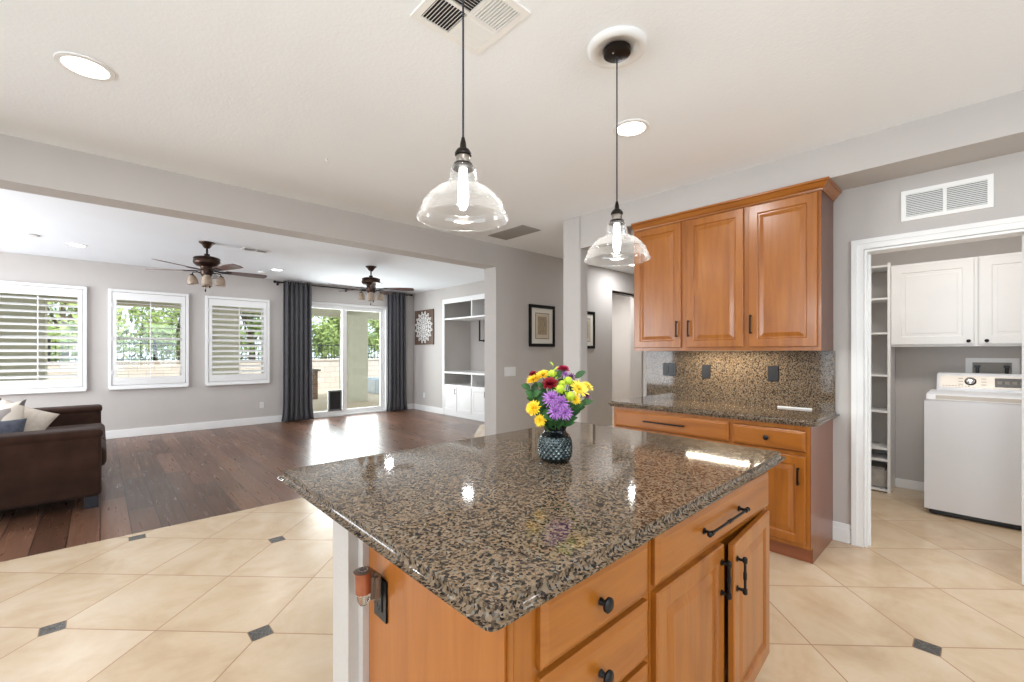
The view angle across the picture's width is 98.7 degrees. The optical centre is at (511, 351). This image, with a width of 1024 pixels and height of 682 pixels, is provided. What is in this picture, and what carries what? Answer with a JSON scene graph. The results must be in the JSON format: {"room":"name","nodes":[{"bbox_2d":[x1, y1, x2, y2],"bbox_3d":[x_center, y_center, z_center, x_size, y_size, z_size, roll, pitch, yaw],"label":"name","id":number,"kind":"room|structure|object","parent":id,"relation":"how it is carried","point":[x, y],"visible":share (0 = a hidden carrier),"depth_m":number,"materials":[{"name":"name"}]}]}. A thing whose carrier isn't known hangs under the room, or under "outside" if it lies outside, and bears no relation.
{"room":"kitchen","nodes":[
{"label":"kitchen","id":0,"kind":"room"},
{"bbox_2d":[2,293,379,319],"bbox_3d":[-6.300,-1.265,9.656,12.000,0.550,3.690,0,0,-43],"label":"patio","id":1,"kind":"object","parent":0,"point":[321,312],"depth_m":10.38,"materials":[{"name":"beige paint"}]},
{"bbox_2d":[0,252,412,430],"bbox_3d":[-5.204,0.481,8.032,9.380,3.757,0.180,0,0,-43],"label":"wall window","id":2,"kind":"structure","parent":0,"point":[198,402],"depth_m":7.38,"materials":[{"name":"paint"}]},
{"bbox_2d":[0,280,86,394],"bbox_3d":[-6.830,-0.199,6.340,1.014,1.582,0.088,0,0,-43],"label":"plantation shutter","id":3,"kind":"object","parent":2,"relation":"attached to","point":[71,385],"visible":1,"depth_m":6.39,"materials":[{"name":"white paint"}]},
{"bbox_2d":[108,288,188,389],"bbox_3d":[-5.917,-0.199,7.198,1.020,1.582,0.093,0,0,-43],"label":"plantation shutter","id":4,"kind":"object","parent":2,"relation":"attached to","point":[121,383],"visible":1,"depth_m":7.14,"materials":[{"name":"white paint"}]},
{"bbox_2d":[117,304,180,375],"bbox_3d":[-6.024,-0.210,7.313,0.920,1.460,0.050,0,0,-43],"label":"window","id":5,"kind":"structure","parent":2,"relation":"attached to","point":[129,338],"depth_m":7.34,"materials":[{"name":"white paint"}]},
{"bbox_2d":[205,295,269,385],"bbox_3d":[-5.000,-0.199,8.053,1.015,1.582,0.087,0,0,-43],"label":"plantation shutter","id":6,"kind":"object","parent":2,"relation":"attached to","point":[257,378],"visible":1,"depth_m":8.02,"materials":[{"name":"white paint"}]},
{"bbox_2d":[242,308,262,372],"bbox_3d":[-5.108,-0.210,8.169,0.915,1.460,0.050,0,0,-43],"label":"window","id":7,"kind":"structure","parent":2,"relation":"attached to","point":[261,308],"depth_m":8.44,"materials":[{"name":"white paint"}]},
{"bbox_2d":[105,403,412,438],"bbox_3d":[-5.465,1.295,7.652,8.480,0.130,0.018,0,0,-43],"label":"baseboard","id":8,"kind":"structure","parent":2,"relation":"attached to","point":[123,433],"depth_m":7.58,"materials":[{"name":"white paint"}]},
{"bbox_2d":[273,280,412,295],"bbox_3d":[-3.479,-1.330,9.424,2.989,0.080,0.145,0,0,-43],"label":"curtain rod","id":9,"kind":"object","parent":2,"relation":"attached to","point":[274,281],"visible":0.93,"depth_m":9.06,"materials":[{"name":"black metal"}]},
{"bbox_2d":[281,281,313,421],"bbox_3d":[-4.212,-0.013,8.667,0.603,2.724,0.143,0,0,-43],"label":"curtain","id":10,"kind":"object","parent":9,"relation":"hanging from","point":[297,299],"visible":1,"depth_m":8.64,"materials":[{"name":"grey fabric"}]},
{"bbox_2d":[386,291,407,411],"bbox_3d":[-2.648,-0.013,10.138,0.527,2.724,0.130,0,0,-43],"label":"curtain","id":11,"kind":"object","parent":9,"relation":"hanging from","point":[396,303],"visible":0.98,"depth_m":10.12,"materials":[{"name":"grey fabric"}]},
{"bbox_2d":[312,301,386,417],"bbox_3d":[-3.584,0.160,9.535,1.880,2.400,0.160,0,0,-43],"label":"door","id":12,"kind":"structure","parent":2,"relation":"attached to","point":[343,307],"depth_m":9.61,"materials":[{"name":"white paint"}]},
{"bbox_2d":[328,390,341,411],"bbox_3d":[-3.763,1.030,9.346,0.290,0.440,0.050,0,0,-43],"label":"pet door","id":13,"kind":"structure","parent":12,"relation":"attached to","point":[334,396],"depth_m":9.34,"materials":[{"name":"grey plastic"}]},
{"bbox_2d":[333,520,368,681],"bbox_3d":[0.036,0.917,1.831,1.505,0.886,0.175,0,0,-43],"label":"wall","id":14,"kind":"structure","parent":0,"point":[350,619],"depth_m":1.29,"materials":[{"name":"paint"}]},
{"bbox_2d":[413,280,484,407],"bbox_3d":[-0.423,0.481,9.056,0.800,3.757,4.860,0,0,-43],"label":"wall","id":15,"kind":"structure","parent":0,"point":[464,351],"depth_m":9.88,"materials":[{"name":"paint"}]},
{"bbox_2d":[415,309,433,344],"bbox_3d":[-2.032,-0.570,10.165,0.033,0.800,0.800,0,0,-43],"label":"panel","id":16,"kind":"object","parent":15,"relation":"attached to","point":[424,319],"visible":1,"depth_m":10.12,"materials":[{"name":"brown wood"}]},
{"bbox_2d":[413,403,441,413],"bbox_3d":[-1.941,1.295,10.079,0.018,0.130,1.290,0,0,-43],"label":"baseboard","id":17,"kind":"structure","parent":15,"relation":"attached to","point":[415,406],"depth_m":10.04,"materials":[{"name":"white paint"}]},
{"bbox_2d":[0,0,1023,293],"bbox_3d":[-0.255,-1.448,4.077,11.200,0.137,12.700,0,0,-43],"label":"ceiling","id":18,"kind":"structure","parent":0,"point":[257,95],"depth_m":2.43,"materials":[{"name":"paint"}]},
{"bbox_2d":[53,51,115,80],"bbox_3d":[-2.062,-1.376,2.127,0.218,0.008,0.218,0,0,-43],"label":"recessed light","id":19,"kind":"object","parent":18,"relation":"in","point":[79,64],"visible":1,"depth_m":2.12,"materials":[{"name":"white paint"}]},
{"bbox_2d":[145,241,266,291],"bbox_3d":[-3.942,-1.078,5.603,1.264,0.638,1.322,0,0,-8],"label":"ceiling fan","id":20,"kind":"object","parent":18,"relation":"hanging from","point":[208,264],"visible":1,"depth_m":5.54,"materials":[{"name":"brown metal"}]},
{"bbox_2d":[0,134,495,268],"bbox_3d":[-2.724,-1.254,3.415,6.690,0.327,0.230,0,0,-43],"label":"beam","id":21,"kind":"structure","parent":18,"relation":"attached to","point":[27,166],"depth_m":3.54,"materials":[{"name":"paint"}]},
{"bbox_2d":[240,247,270,253],"bbox_3d":[-3.508,-1.393,6.030,0.330,0.009,0.200,0,0,-43],"label":"ceiling vent","id":22,"kind":"object","parent":18,"relation":"in","point":[243,248],"visible":1,"depth_m":6.02,"materials":[{"name":"white metal"}]},
{"bbox_2d":[330,266,413,304],"bbox_3d":[-2.336,-1.080,7.159,1.277,0.634,1.321,0,0,-43],"label":"ceiling fan","id":23,"kind":"object","parent":18,"relation":"hanging from","point":[371,283],"visible":1,"depth_m":7.14,"materials":[{"name":"brown metal"}]},
{"bbox_2d":[417,0,508,231],"bbox_3d":[-0.158,-0.893,1.419,0.293,0.934,0.293,0,0,-18],"label":"pendant lamp","id":24,"kind":"object","parent":18,"relation":"hanging from","point":[462,165],"visible":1,"depth_m":1.41,"materials":[{"name":"clear glass"}]},
{"bbox_2d":[453,137,473,172],"bbox_3d":[-0.158,-0.641,1.419,0.068,0.102,0.068,0,0,-43],"label":"socket","id":25,"kind":"object","parent":24,"relation":"attached to","point":[463,155],"depth_m":1.40,"materials":[{"name":"grey metal"}]},
{"bbox_2d":[410,0,530,55],"bbox_3d":[-0.171,-1.375,1.792,0.348,0.010,0.348,0,0,-43],"label":"ceiling vent","id":26,"kind":"object","parent":18,"relation":"in","point":[485,21],"visible":0.99,"depth_m":1.81,"materials":[{"name":"white metal"}]},
{"bbox_2d":[488,225,540,239],"bbox_3d":[0.019,-1.375,5.086,0.290,0.009,0.580,0,0,-43],"label":"ceiling vent","id":27,"kind":"object","parent":18,"relation":"in","point":[521,230],"visible":1,"depth_m":5.06,"materials":[{"name":"grey metal"}]},
{"bbox_2d":[587,25,646,68],"bbox_3d":[0.475,-1.368,1.991,0.264,0.024,0.264,0,0,-43],"label":"ceiling medallion","id":28,"kind":"object","parent":18,"relation":"attached to","point":[637,39],"visible":0.85,"depth_m":1.95,"materials":[{"name":"white paint"}]},
{"bbox_2d":[584,40,650,265],"bbox_3d":[0.475,-0.892,1.991,0.293,0.952,0.293,0,0,22],"label":"pendant lamp","id":29,"kind":"object","parent":18,"relation":"hanging from","point":[618,51],"visible":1,"depth_m":1.98,"materials":[{"name":"clear glass"}]},
{"bbox_2d":[609,201,624,225],"bbox_3d":[0.475,-0.630,1.991,0.068,0.102,0.068,0,0,-43],"label":"socket","id":30,"kind":"object","parent":29,"relation":"attached to","point":[617,220],"depth_m":1.97,"materials":[{"name":"grey metal"}]},
{"bbox_2d":[613,119,648,136],"bbox_3d":[0.733,-1.376,2.711,0.218,0.008,0.218,0,0,-43],"label":"recessed light","id":31,"kind":"object","parent":18,"relation":"in","point":[630,127],"visible":0.93,"depth_m":2.70,"materials":[{"name":"white paint"}]},
{"bbox_2d":[0,395,1023,681],"bbox_3d":[-1.918,1.458,5.122,12.200,0.204,16.500,0,0,-43],"label":"floor","id":32,"kind":"structure","parent":0,"point":[244,595],"depth_m":2.62,"materials":[{"name":"tile"}]},
{"bbox_2d":[0,398,106,510],"bbox_3d":[-4.902,0.930,4.355,1.295,0.860,2.542,0,0,-43],"label":"sofa","id":33,"kind":"object","parent":32,"relation":"on","point":[63,461],"visible":0.95,"depth_m":3.68,"materials":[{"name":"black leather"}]},
{"bbox_2d":[0,399,26,420],"bbox_3d":[-4.460,0.670,3.769,0.536,0.505,0.270,0,0,-11],"label":"throw pillow","id":34,"kind":"object","parent":33,"relation":"on","point":[13,411],"visible":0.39,"depth_m":3.81,"materials":[{"name":"beige fabric"}]},
{"bbox_2d":[0,418,26,433],"bbox_3d":[-4.322,0.735,3.680,0.342,0.320,0.214,0,0,-34],"label":"throw pillow","id":35,"kind":"object","parent":33,"relation":"on","point":[11,426],"visible":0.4,"depth_m":3.72,"materials":[{"name":"blue fabric"}]},
{"bbox_2d":[0,398,58,431],"bbox_3d":[-4.469,0.680,3.940,0.555,0.525,0.263,0,0,-20],"label":"throw pillow","id":36,"kind":"object","parent":33,"relation":"on","point":[36,420],"visible":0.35,"depth_m":4.00,"materials":[{"name":"beige fabric"}]},
{"bbox_2d":[45,423,104,431],"bbox_3d":[-5.242,0.973,4.930,1.005,0.195,0.649,0,0,-43],"label":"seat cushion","id":37,"kind":"object","parent":33,"relation":"on","point":[53,425],"depth_m":5.24,"materials":[{"name":"brown leather"}]},
{"bbox_2d":[102,439,106,465],"bbox_3d":[-4.344,0.973,3.971,1.005,0.195,0.649,0,0,-43],"label":"seat cushion","id":38,"kind":"object","parent":33,"relation":"on","point":[104,451],"depth_m":4.10,"materials":[{"name":"brown leather"}]},
{"bbox_2d":[339,314,367,402],"bbox_3d":[-4.497,0.190,12.501,0.580,2.460,0.600,0,0,-43],"label":"wall","id":39,"kind":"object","parent":32,"relation":"on","point":[357,325],"visible":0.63,"depth_m":12.29,"materials":[{"name":"beige paint"}]},
{"bbox_2d":[442,293,484,421],"bbox_3d":[-0.577,0.110,9.096,0.730,2.500,2.050,0,0,-43],"label":"media cabinet","id":40,"kind":"object","parent":32,"relation":"on","point":[463,400],"visible":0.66,"depth_m":9.07,"materials":[{"name":"white paint"}]},
{"bbox_2d":[443,370,484,374],"bbox_3d":[-0.570,0.438,9.103,0.710,0.035,1.970,0,0,-43],"label":"shelf","id":41,"kind":"object","parent":40,"relation":"attached to","point":[470,372],"depth_m":9.22,"materials":[{"name":"white paint"}]},
{"bbox_2d":[444,382,484,388],"bbox_3d":[-0.564,0.710,9.108,0.695,0.030,1.970,0,0,-43],"label":"shelf","id":42,"kind":"object","parent":40,"relation":"attached to","point":[468,385],"depth_m":9.13,"materials":[{"name":"white paint"}]},
{"bbox_2d":[445,315,484,321],"bbox_3d":[-0.562,-0.710,9.110,0.690,0.030,1.970,0,0,-43],"label":"shelf","id":43,"kind":"object","parent":40,"relation":"attached to","point":[473,317],"depth_m":9.22,"materials":[{"name":"white paint"}]},
{"bbox_2d":[369,542,647,681],"bbox_3d":[-0.008,0.917,1.219,0.506,0.886,0.659,0,0,-43],"label":"base cabinet","id":44,"kind":"object","parent":32,"relation":"on","point":[595,630],"visible":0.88,"depth_m":1.01,"materials":[{"name":"brown wood"}]},
{"bbox_2d":[374,577,387,623],"bbox_3d":[-0.367,0.685,1.225,0.010,0.118,0.075,0,0,-43],"label":"wall outlet","id":45,"kind":"object","parent":44,"relation":"attached to","point":[381,606],"visible":0.71,"depth_m":1.21,"materials":[{"name":"black plastic"}]},
{"bbox_2d":[353,566,380,605],"bbox_3d":[-0.393,0.634,1.193,0.072,0.100,0.051,0,0,-43],"label":"night light","id":46,"kind":"object","parent":45,"relation":"attached to","point":[367,580],"visible":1,"depth_m":1.18,"materials":[{"name":"orange plastic"}]},
{"bbox_2d":[614,406,731,443],"bbox_3d":[1.432,0.917,3.687,0.650,0.886,0.983,0,0,-43],"label":"base cabinet","id":47,"kind":"object","parent":32,"relation":"on","point":[706,428],"visible":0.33,"depth_m":3.42,"materials":[{"name":"brown wood"}]},
{"bbox_2d":[608,396,839,426],"bbox_3d":[1.597,0.452,3.519,0.631,0.044,1.555,0,0,-43],"label":"countertop","id":48,"kind":"structure","parent":47,"relation":"on","point":[788,416],"depth_m":3.29,"materials":[{"name":"stone"}]},
{"bbox_2d":[648,471,768,681],"bbox_3d":[0.532,0.917,1.704,0.945,0.886,0.689,0,0,-43],"label":"base cabinet","id":49,"kind":"object","parent":32,"relation":"on","point":[708,573],"visible":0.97,"depth_m":1.43,"materials":[{"name":"brown wood"}]},
{"bbox_2d":[277,422,785,631],"bbox_3d":[0.170,0.452,1.735,1.710,0.044,1.219,0,0,-43],"label":"countertop","id":50,"kind":"structure","parent":49,"relation":"on","point":[494,530],"depth_m":1.26,"materials":[{"name":"stone"}]},
{"bbox_2d":[538,425,572,463],"bbox_3d":[0.171,0.354,1.742,0.137,0.152,0.137,0,0,26],"label":"vase","id":51,"kind":"object","parent":50,"relation":"on","point":[555,446],"visible":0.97,"depth_m":1.69,"materials":[{"name":"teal glass"}]},
{"bbox_2d":[521,382,540,405],"bbox_3d":[0.104,0.250,1.732,0.137,0.261,0.024,0,0,0],"label":"leafy sprig","id":52,"kind":"object","parent":51,"relation":"in","point":[526,386],"visible":0.31,"depth_m":1.74,"materials":[{"name":"green plant"}]},
{"bbox_2d":[525,390,543,415],"bbox_3d":[0.115,0.262,1.706,0.134,0.236,0.059,0,0,-43],"label":"leafy sprig","id":53,"kind":"object","parent":51,"relation":"in","point":[531,395],"visible":0.44,"depth_m":1.68,"materials":[{"name":"green plant"}]},
{"bbox_2d":[525,400,547,427],"bbox_3d":[0.122,0.282,1.682,0.156,0.206,0.060,0,0,-43],"label":"flower","id":54,"kind":"object","parent":51,"relation":"in","point":[533,406],"visible":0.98,"depth_m":1.64,"materials":[{"name":"yellow plant"}]},
{"bbox_2d":[534,413,550,431],"bbox_3d":[0.142,0.307,1.675,0.049,0.156,0.142,0,0,42],"label":"flower","id":55,"kind":"object","parent":51,"relation":"in","point":[539,420],"visible":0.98,"depth_m":1.63,"materials":[{"name":"yellow plant"}]},
{"bbox_2d":[536,397,551,409],"bbox_3d":[0.146,0.272,1.688,0.056,0.215,0.121,0,0,32],"label":"leafy sprig","id":56,"kind":"object","parent":51,"relation":"in","point":[543,406],"visible":0.38,"depth_m":1.66,"materials":[{"name":"green plant"}]},
{"bbox_2d":[535,408,553,426],"bbox_3d":[0.147,0.295,1.676,0.128,0.170,0.070,0,0,-43],"label":"leafy sprig","id":57,"kind":"object","parent":51,"relation":"in","point":[544,412],"visible":0.44,"depth_m":1.65,"materials":[{"name":"green plant"}]},
{"bbox_2d":[542,377,558,391],"bbox_3d":[0.162,0.239,1.681,0.062,0.292,0.112,0,0,36],"label":"flower","id":58,"kind":"object","parent":51,"relation":"in","point":[550,382],"visible":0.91,"depth_m":1.65,"materials":[{"name":"red plant"}]},
{"bbox_2d":[542,389,561,408],"bbox_3d":[0.167,0.261,1.666,0.074,0.248,0.138,0,0,30],"label":"flower","id":59,"kind":"object","parent":51,"relation":"in","point":[551,397],"visible":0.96,"depth_m":1.63,"materials":[{"name":"purple plant"}]},
{"bbox_2d":[543,414,562,428],"bbox_3d":[0.167,0.305,1.672,0.072,0.150,0.140,0,0,16],"label":"leafy sprig","id":60,"kind":"object","parent":51,"relation":"in","point":[549,421],"visible":0.77,"depth_m":1.66,"materials":[{"name":"green plant"}]},
{"bbox_2d":[547,404,563,428],"bbox_3d":[0.177,0.286,1.666,0.066,0.197,0.144,0,0,19],"label":"flower","id":61,"kind":"object","parent":51,"relation":"in","point":[555,412],"visible":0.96,"depth_m":1.62,"materials":[{"name":"purple plant"}]},
{"bbox_2d":[554,394,570,409],"bbox_3d":[0.168,0.270,1.666,0.069,0.230,0.143,0,0,-21],"label":"flower","id":62,"kind":"object","parent":51,"relation":"in","point":[561,403],"visible":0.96,"depth_m":1.62,"materials":[{"name":"purple plant"}]},
{"bbox_2d":[558,406,573,429],"bbox_3d":[0.179,0.289,1.670,0.061,0.191,0.144,0,0,-22],"label":"flower","id":63,"kind":"object","parent":51,"relation":"in","point":[568,411],"visible":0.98,"depth_m":1.62,"materials":[{"name":"purple plant"}]},
{"bbox_2d":[556,415,577,429],"bbox_3d":[0.194,0.302,1.676,0.069,0.156,0.131,0,0,-43],"label":"leafy sprig","id":64,"kind":"object","parent":51,"relation":"in","point":[570,421],"visible":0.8,"depth_m":1.66,"materials":[{"name":"green plant"}]},
{"bbox_2d":[557,402,583,423],"bbox_3d":[0.204,0.282,1.675,0.078,0.195,0.146,0,0,-43],"label":"leafy sprig","id":65,"kind":"object","parent":51,"relation":"in","point":[577,407],"visible":0.37,"depth_m":1.65,"materials":[{"name":"green plant"}]},
{"bbox_2d":[570,380,588,396],"bbox_3d":[0.229,0.245,1.699,0.081,0.279,0.146,0,0,-43],"label":"flower","id":66,"kind":"object","parent":51,"relation":"in","point":[579,387],"visible":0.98,"depth_m":1.66,"materials":[{"name":"yellow plant"}]},
{"bbox_2d":[732,419,832,563],"bbox_3d":[1.932,0.917,3.153,0.650,0.886,0.481,0,0,-43],"label":"base cabinet","id":67,"kind":"object","parent":32,"relation":"on","point":[800,487],"visible":0.78,"depth_m":2.90,"materials":[{"name":"brown wood"}]},
{"bbox_2d":[871,262,894,493],"bbox_3d":[3.664,0.250,4.419,0.330,2.220,0.245,0,0,-43],"label":"shelf unit","id":68,"kind":"object","parent":32,"relation":"on","point":[882,353],"visible":0.54,"depth_m":4.49,"materials":[{"name":"white paint"}]},
{"bbox_2d":[871,462,886,487],"bbox_3d":[3.651,1.230,4.397,0.220,0.200,0.170,0,0,-43],"label":"storage bin","id":69,"kind":"object","parent":68,"relation":"on","point":[878,471],"visible":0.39,"depth_m":4.31,"materials":[{"name":"grey plastic"}]},
{"bbox_2d":[924,372,1021,529],"bbox_3d":[3.979,0.775,3.711,0.718,1.170,0.690,0,0,-43],"label":"washing machine","id":70,"kind":"object","parent":32,"relation":"on","point":[973,421],"visible":1,"depth_m":3.54,"materials":[{"name":"white metal"}]},
{"bbox_2d":[485,244,642,435],"bbox_3d":[1.364,0.471,7.242,4.510,3.777,0.230,0,0,-43],"label":"wall","id":71,"kind":"structure","parent":0,"point":[520,278],"depth_m":6.03,"materials":[{"name":"paint"}]},
{"bbox_2d":[504,367,515,376],"bbox_3d":[-0.028,0.260,5.775,0.197,0.118,0.009,0,0,-43],"label":"light switch","id":72,"kind":"object","parent":71,"relation":"attached to","point":[508,371],"visible":1,"depth_m":5.76,"materials":[{"name":"white paint"}]},
{"bbox_2d":[529,304,554,346],"bbox_3d":[0.425,-0.365,6.189,0.525,0.585,0.025,0,0,-43],"label":"framed print","id":73,"kind":"object","parent":71,"relation":"attached to","point":[541,317],"visible":1,"depth_m":6.17,"materials":[{"name":"black metal"}]},
{"bbox_2d":[538,316,546,334],"bbox_3d":[0.427,-0.370,6.187,0.184,0.253,0.001,0,0,-43],"label":"print","id":74,"kind":"object","parent":73,"relation":"attached to","point":[542,320],"depth_m":6.19},
{"bbox_2d":[587,311,594,348],"bbox_3d":[1.130,-0.345,6.848,0.525,0.585,0.025,0,0,-43],"label":"framed print","id":75,"kind":"object","parent":71,"relation":"attached to","point":[590,315],"visible":0.41,"depth_m":6.95,"materials":[{"name":"black metal"}]},
{"bbox_2d":[563,216,586,422],"bbox_3d":[0.659,-0.010,4.582,0.125,2.740,0.230,0,0,-43],"label":"column","id":76,"kind":"structure","parent":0,"point":[574,266],"depth_m":4.51,"materials":[{"name":"paint"}]},
{"bbox_2d":[612,294,629,414],"bbox_3d":[1.856,-0.029,6.943,4.200,2.777,3.600,0,0,-43],"label":"wall","id":77,"kind":"structure","parent":0,"point":[620,304],"depth_m":9.38,"materials":[{"name":"paint"}]},
{"bbox_2d":[580,90,1023,249],"bbox_3d":[2.859,-1.215,2.389,0.340,0.330,5.980,0,0,-43],"label":"soffit","id":78,"kind":"structure","parent":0,"point":[994,127],"depth_m":2.83,"materials":[{"name":"paint"}]},
{"bbox_2d":[643,151,1023,543],"bbox_3d":[3.201,0.490,2.360,0.120,3.740,5.470,0,0,-43],"label":"wall","id":79,"kind":"structure","parent":0,"point":[872,210],"depth_m":3.07,"materials":[{"name":"paint"}]},
{"bbox_2d":[634,207,745,350],"bbox_3d":[1.543,-0.555,3.758,0.390,1.090,0.952,0,0,-43],"label":"upper cabinet","id":80,"kind":"object","parent":79,"relation":"attached to","point":[690,295],"visible":0.98,"depth_m":3.59,"materials":[{"name":"brown wood"}]},
{"bbox_2d":[631,176,841,231],"bbox_3d":[1.722,-1.124,3.566,0.390,0.064,1.477,0,0,-43],"label":"crown molding","id":81,"kind":"structure","parent":80,"relation":"attached to","point":[827,185],"depth_m":3.27,"materials":[{"name":"brown wood"}]},
{"bbox_2d":[647,351,835,411],"bbox_3d":[1.824,0.211,3.726,0.023,0.438,1.497,0,0,-43],"label":"backsplash","id":82,"kind":"structure","parent":79,"relation":"attached to","point":[807,379],"depth_m":3.59,"materials":[{"name":"stone"}]},
{"bbox_2d":[663,363,675,375],"bbox_3d":[1.462,0.162,4.088,0.010,0.118,0.130,0,0,-43],"label":"wall outlet","id":83,"kind":"object","parent":82,"relation":"attached to","point":[669,369],"visible":1,"depth_m":4.08,"materials":[{"name":"black plastic"}]},
{"bbox_2d":[702,365,710,377],"bbox_3d":[1.694,0.170,3.840,0.010,0.118,0.075,0,0,-43],"label":"wall outlet","id":84,"kind":"object","parent":82,"relation":"attached to","point":[706,369],"visible":1,"depth_m":3.83,"materials":[{"name":"black plastic"}]},
{"bbox_2d":[768,366,778,381],"bbox_3d":[2.052,0.170,3.458,0.009,0.122,0.078,0,0,-43],"label":"light switch","id":85,"kind":"object","parent":82,"relation":"attached to","point":[773,371],"visible":1,"depth_m":3.45,"materials":[{"name":"black plastic"}]},
{"bbox_2d":[746,190,832,350],"bbox_3d":[2.031,-0.555,3.237,0.390,1.090,0.475,0,0,-43],"label":"upper cabinet","id":86,"kind":"object","parent":79,"relation":"attached to","point":[789,241],"visible":1,"depth_m":3.10,"materials":[{"name":"brown wood"}]},
{"bbox_2d":[832,521,850,543],"bbox_3d":[2.362,1.292,3.156,0.018,0.135,0.110,0,0,-43],"label":"baseboard","id":87,"kind":"structure","parent":79,"relation":"attached to","point":[841,532],"depth_m":3.15,"materials":[{"name":"white paint"}]},
{"bbox_2d":[895,478,923,491],"bbox_3d":[4.444,1.295,2.380,1.998,0.130,3.800,0,0,-43],"label":"baseboard","id":88,"kind":"structure","parent":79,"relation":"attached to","point":[902,483],"depth_m":4.36,"materials":[{"name":"white paint"}]},
{"bbox_2d":[851,216,1023,584],"bbox_3d":[2.756,0.288,2.835,0.161,2.143,0.889,0,0,-43],"label":"trim","id":89,"kind":"structure","parent":79,"relation":"attached to","point":[860,258],"depth_m":3.06,"materials":[{"name":"white paint"}]},
{"bbox_2d":[901,173,993,221],"bbox_3d":[2.727,-0.964,2.772,0.009,0.198,0.415,0,0,-43],"label":"air vent","id":90,"kind":"object","parent":79,"relation":"in","point":[975,193],"visible":1,"depth_m":2.76,"materials":[{"name":"white metal"}]},
{"bbox_2d":[871,236,1021,486],"bbox_3d":[3.643,-0.010,3.410,1.960,2.740,1.900,0,0,-43],"label":"wall","id":91,"kind":"structure","parent":0,"point":[916,368],"depth_m":4.32,"materials":[{"name":"paint"}]},
{"bbox_2d":[891,257,977,346],"bbox_3d":[3.941,-0.440,4.121,0.344,0.780,0.580,0,0,-43],"label":"laundry cabinet","id":92,"kind":"object","parent":91,"relation":"attached to","point":[934,303],"visible":0.99,"depth_m":4.01,"materials":[{"name":"white paint"}]},
{"bbox_2d":[965,358,1019,373],"bbox_3d":[4.316,0.170,3.958,0.031,0.230,0.330,0,0,-43],"label":"washer outlet box","id":93,"kind":"object","parent":91,"relation":"attached to","point":[972,365],"visible":0.53,"depth_m":3.96,"materials":[{"name":"white paint"}]},
{"bbox_2d":[978,252,1021,346],"bbox_3d":[4.339,-0.440,3.695,0.344,0.780,0.580,0,0,-43],"label":"laundry cabinet","id":94,"kind":"object","parent":91,"relation":"attached to","point":[999,275],"visible":1,"depth_m":3.72,"materials":[{"name":"white paint"}]},
{"label":"outside","id":95,"kind":"structure","parent":0,"visible":0},
{"bbox_2d":[314,389,379,399],"bbox_3d":[-13.264,1.515,21.486,38.000,0.190,30.500,0,0,-43],"label":"ground","id":96,"kind":"structure","parent":95,"point":[322,394],"depth_m":14.70,"materials":[{"name":"beige concrete"}]},
{"bbox_2d":[48,302,128,361],"bbox_3d":[-14.711,-0.606,14.333,2.923,4.067,2.954,0,0,6],"label":"tree","id":97,"kind":"object","parent":96,"relation":"on","point":[69,309],"visible":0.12,"depth_m":14.27,"materials":[{"name":"green plant"}]},
{"bbox_2d":[125,306,179,359],"bbox_3d":[-12.442,-0.768,16.468,3.074,4.392,2.907,0,0,-43],"label":"tree","id":98,"kind":"object","parent":96,"relation":"on","point":[154,320],"visible":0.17,"depth_m":15.73,"materials":[{"name":"green plant"}]},
{"bbox_2d":[48,358,379,389],"bbox_3d":[-8.036,0.910,15.901,38.000,1.300,0.280,0,0,-43],"label":"wall","id":99,"kind":"structure","parent":96,"relation":"on","point":[328,377],"depth_m":13.59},
{"bbox_2d":[48,339,379,361],"bbox_3d":[-8.036,-0.050,15.901,38.000,0.620,0.060,0,0,-43],"label":"fence","id":100,"kind":"object","parent":99,"relation":"on","point":[154,343],"visible":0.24,"depth_m":13.30,"materials":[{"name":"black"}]},
{"bbox_2d":[48,322,379,361],"bbox_3d":[-8.727,0.324,16.633,30.245,2.577,1.301,0,0,-43],"label":"hedge","id":101,"kind":"object","parent":96,"relation":"on","point":[164,329],"visible":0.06,"depth_m":14.14,"materials":[{"name":"green plant"}]},
{"bbox_2d":[240,312,260,359],"bbox_3d":[-10.766,-0.988,18.075,2.731,4.830,2.403,0,0,-43],"label":"tree","id":102,"kind":"object","parent":96,"relation":"on","point":[242,317],"visible":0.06,"depth_m":17.84,"materials":[{"name":"green plant"}]},
{"bbox_2d":[312,369,320,399],"bbox_3d":[-6.279,0.970,13.299,0.690,0.900,0.840,0,0,-43],"label":"brick barbecue","id":103,"kind":"object","parent":96,"relation":"on","point":[314,371],"visible":0.22,"depth_m":13.19,"materials":[{"name":"brown brick"}]},
{"bbox_2d":[312,316,370,358],"bbox_3d":[-8.426,-0.814,19.721,3.622,4.481,3.174,0,0,-43],"label":"tree","id":104,"kind":"object","parent":96,"relation":"on","point":[332,325],"visible":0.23,"depth_m":18.94,"materials":[{"name":"green plant"}]},
{"bbox_2d":[368,319,379,349],"bbox_3d":[-6.488,-1.119,22.030,2.797,5.090,2.545,0,0,8],"label":"tree","id":105,"kind":"object","parent":96,"relation":"on","point":[375,323],"visible":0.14,"depth_m":21.39,"materials":[{"name":"green plant"}]},
{"bbox_2d":[368,376,379,393],"bbox_3d":[-4.123,1.173,16.550,3.000,0.495,1.800,0,0,-43],"label":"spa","id":106,"kind":"object","parent":96,"relation":"on","point":[373,382],"visible":0.17,"depth_m":15.04,"materials":[{"name":"white plastic"}]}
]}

